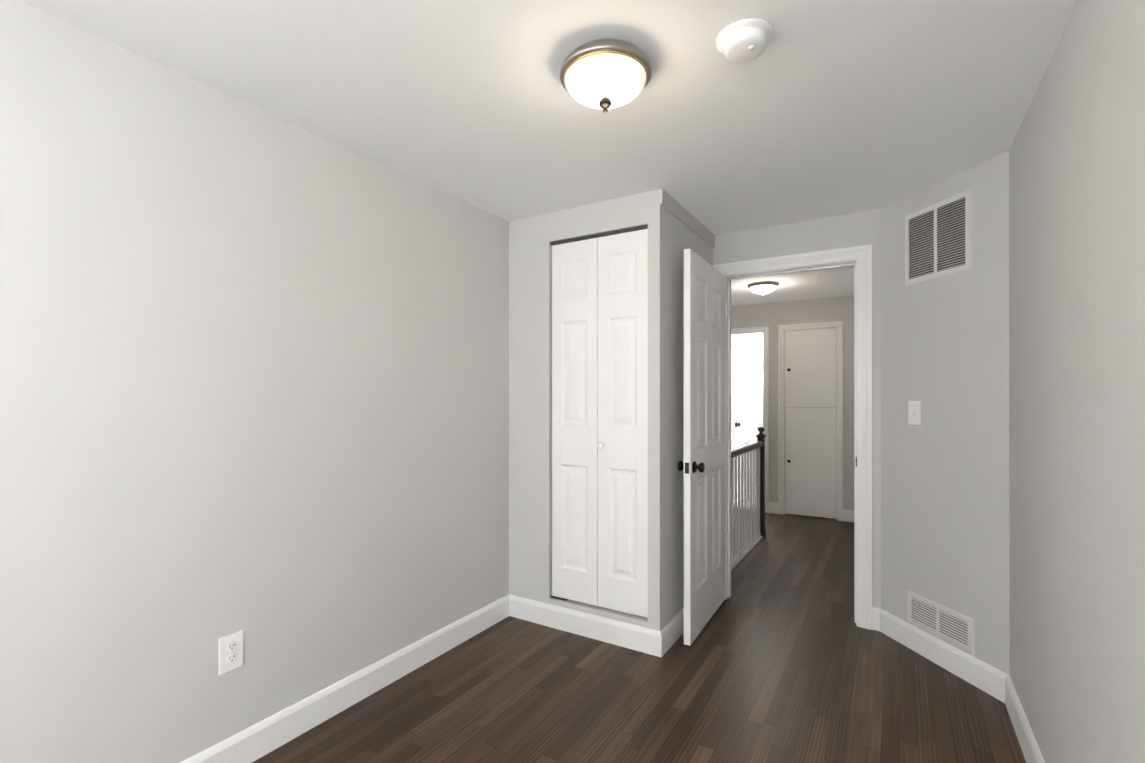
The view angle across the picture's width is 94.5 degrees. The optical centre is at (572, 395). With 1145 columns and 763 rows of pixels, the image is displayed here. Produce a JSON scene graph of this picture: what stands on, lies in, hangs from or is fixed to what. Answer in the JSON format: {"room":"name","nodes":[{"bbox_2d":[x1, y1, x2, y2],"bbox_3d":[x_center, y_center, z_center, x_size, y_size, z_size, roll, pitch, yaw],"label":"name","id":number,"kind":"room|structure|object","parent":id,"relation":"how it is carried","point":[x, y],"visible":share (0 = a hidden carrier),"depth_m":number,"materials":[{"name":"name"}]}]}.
{"room":"empty bedroom","nodes":[
{"label":"empty bedroom","id":0,"kind":"room"},
{"bbox_2d":[0,0,508,762],"bbox_3d":[-0.212,0.131,3.455,0.100,2.300,9.400,0,0,31],"label":"wall","id":1,"kind":"structure","parent":0,"point":[254,374],"depth_m":1.75,"materials":[{"name":"paint"}]},
{"bbox_2d":[219,630,242,674],"bbox_3d":[-1.159,0.872,1.798,0.007,0.122,0.076,0,0,31],"label":"electrical outlet plate","id":2,"kind":"object","parent":1,"relation":"attached to","point":[230,652],"visible":1,"depth_m":1.79,"materials":[{"name":"white plastic"}]},
{"bbox_2d":[20,0,1077,305],"bbox_3d":[0.829,-1.070,2.810,2.590,0.100,9.420,0,0,31],"label":"ceiling","id":3,"kind":"structure","parent":0,"point":[820,108],"depth_m":1.77,"materials":[{"name":"paint"}]},
{"bbox_2d":[559,39,651,113],"bbox_3d":[0.101,-0.945,1.626,0.282,0.152,0.282,0,0,31],"label":"ceiling light","id":4,"kind":"object","parent":3,"relation":"attached to","point":[605,74],"visible":1,"depth_m":1.55,"materials":[{"name":"white glass"}]},
{"bbox_2d":[716,18,773,61],"bbox_3d":[0.490,-0.998,1.506,0.156,0.045,0.156,0,0,31],"label":"smoke detector","id":5,"kind":"object","parent":3,"relation":"attached to","point":[745,40],"visible":1,"depth_m":1.47,"materials":[{"name":"white plastic"}]},
{"bbox_2d":[748,281,778,295],"bbox_3d":[1.744,-0.966,4.840,0.270,0.105,0.270,0,0,31],"label":"hall ceiling light","id":6,"kind":"object","parent":3,"relation":"attached to","point":[764,287],"visible":1,"depth_m":4.76,"materials":[{"name":"white glass"}]},
{"bbox_2d":[509,192,647,627],"bbox_3d":[0.028,0.130,2.911,0.876,2.300,0.100,0,0,31],"label":"wall","id":7,"kind":"structure","parent":0,"point":[531,239],"depth_m":3.00,"materials":[{"name":"paint"}]},
{"bbox_2d":[551,225,647,617],"bbox_3d":[0.129,0.135,2.805,0.588,1.986,0.067,0,0,31],"label":"bifold closet door","id":8,"kind":"structure","parent":7,"relation":"in","point":[600,420],"depth_m":2.79,"materials":[{"name":"white wood"}]},
{"bbox_2d":[252,507,1025,762],"bbox_3d":[0.829,1.330,2.808,2.590,0.100,9.420,0,0,31],"label":"floor","id":9,"kind":"structure","parent":0,"point":[783,658],"depth_m":2.24,"materials":[{"name":"brown wood"}]},
{"bbox_2d":[731,427,765,570],"bbox_3d":[1.327,0.783,4.183,0.076,0.996,1.601,0,0,31],"label":"stair railing","id":10,"kind":"object","parent":9,"relation":"on","point":[747,542],"visible":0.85,"depth_m":4.41,"materials":[{"name":"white wood"}]},
{"bbox_2d":[648,189,712,630],"bbox_3d":[0.666,0.130,3.055,0.064,2.300,1.010,0,0,31],"label":"wall","id":11,"kind":"structure","parent":0,"point":[671,237],"depth_m":2.67,"materials":[{"name":"paint"}]},
{"bbox_2d":[660,188,714,246],"bbox_3d":[0.668,-0.982,2.984,0.014,0.075,0.890,0,0,31],"label":"wall band","id":12,"kind":"object","parent":11,"relation":"attached to","point":[674,207],"visible":1,"depth_m":2.89,"materials":[{"name":"paint"}]},
{"bbox_2d":[734,489,752,508],"bbox_3d":[2.236,1.277,6.606,0.760,0.012,1.230,0,0,31],"label":"floor","id":13,"kind":"structure","parent":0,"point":[737,500],"depth_m":6.42,"materials":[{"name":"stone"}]},
{"bbox_2d":[734,334,762,488],"bbox_3d":[2.565,0.133,7.138,0.750,2.300,0.020,0,0,31],"label":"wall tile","id":14,"kind":"structure","parent":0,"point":[751,384],"depth_m":7.21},
{"bbox_2d":[731,296,853,518],"bbox_3d":[2.397,0.132,5.718,2.000,2.300,0.120,0,0,31],"label":"wall","id":15,"kind":"structure","parent":0,"point":[773,316],"depth_m":5.61,"materials":[{"name":"paint"}]},
{"bbox_2d":[731,339,740,496],"bbox_3d":[1.855,0.279,6.474,0.612,1.965,0.139,0,0,-42],"label":"bathroom door","id":16,"kind":"structure","parent":15,"relation":"in","point":[735,424],"depth_m":6.60,"materials":[{"name":"white wood"}]},
{"bbox_2d":[785,328,835,518],"bbox_3d":[2.506,0.285,5.583,0.496,1.970,0.061,0,0,31],"label":"closet door","id":17,"kind":"structure","parent":15,"relation":"in","point":[810,433],"depth_m":5.58,"materials":[{"name":"white wood"}]},
{"bbox_2d":[843,509,853,521],"bbox_3d":[2.933,1.222,5.311,0.382,0.120,0.015,0,0,31],"label":"baseboard","id":18,"kind":"structure","parent":15,"relation":"attached to","point":[848,515],"depth_m":5.38,"materials":[{"name":"white wood"}]},
{"bbox_2d":[713,209,880,607],"bbox_3d":[1.571,0.130,3.024,1.515,2.300,0.120,0,0,31],"label":"wall","id":19,"kind":"structure","parent":0,"point":[843,231],"depth_m":2.96,"materials":[{"name":"paint"}]},
{"bbox_2d":[713,244,871,629],"bbox_3d":[1.305,0.227,3.187,0.876,2.108,0.160,0,0,31],"label":"door frame","id":20,"kind":"structure","parent":19,"relation":"attached to","point":[861,256],"depth_m":2.94,"materials":[{"name":"white wood"}]},
{"bbox_2d":[678,249,726,645],"bbox_3d":[0.763,0.261,3.002,0.135,2.015,0.731,0,0,30],"label":"entry door","id":21,"kind":"structure","parent":20,"relation":"in","point":[705,439],"depth_m":2.89,"materials":[{"name":"white wood"}]},
{"bbox_2d":[881,150,1008,674],"bbox_3d":[1.798,0.130,2.551,0.100,2.300,0.701,0,0,-11],"label":"wall","id":22,"kind":"structure","parent":0,"point":[945,468],"depth_m":2.46,"materials":[{"name":"paint"}]},
{"bbox_2d":[180,594,1044,762],"bbox_3d":[-0.239,1.219,1.071,2.335,0.120,5.100,0,0,31],"label":"baseboard","id":23,"kind":"structure","parent":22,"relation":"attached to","point":[256,741],"depth_m":2.42,"materials":[{"name":"white wood"}]},
{"bbox_2d":[908,401,920,424],"bbox_3d":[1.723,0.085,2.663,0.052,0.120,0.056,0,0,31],"label":"switch plate","id":24,"kind":"object","parent":22,"relation":"attached to","point":[914,412],"visible":1,"depth_m":2.66,"materials":[{"name":"white plastic"}]},
{"bbox_2d":[905,189,971,285],"bbox_3d":[1.744,-0.745,2.541,0.009,0.358,0.368,0,0,-11],"label":"air vent","id":25,"kind":"object","parent":22,"relation":"in","point":[938,239],"visible":1,"depth_m":2.52,"materials":[{"name":"white metal"}]},
{"bbox_2d":[908,590,973,655],"bbox_3d":[1.747,1.075,2.527,0.009,0.162,0.363,0,0,-11],"label":"air vent","id":26,"kind":"object","parent":22,"relation":"in","point":[949,625],"visible":1,"depth_m":2.50,"materials":[{"name":"white metal"}]},
{"bbox_2d":[1009,0,1144,762],"bbox_3d":[0.652,0.128,0.176,0.120,2.300,4.700,0,0,31],"label":"wall","id":27,"kind":"structure","parent":0,"point":[1077,412],"depth_m":1.34,"materials":[{"name":"paint"}]}
]}

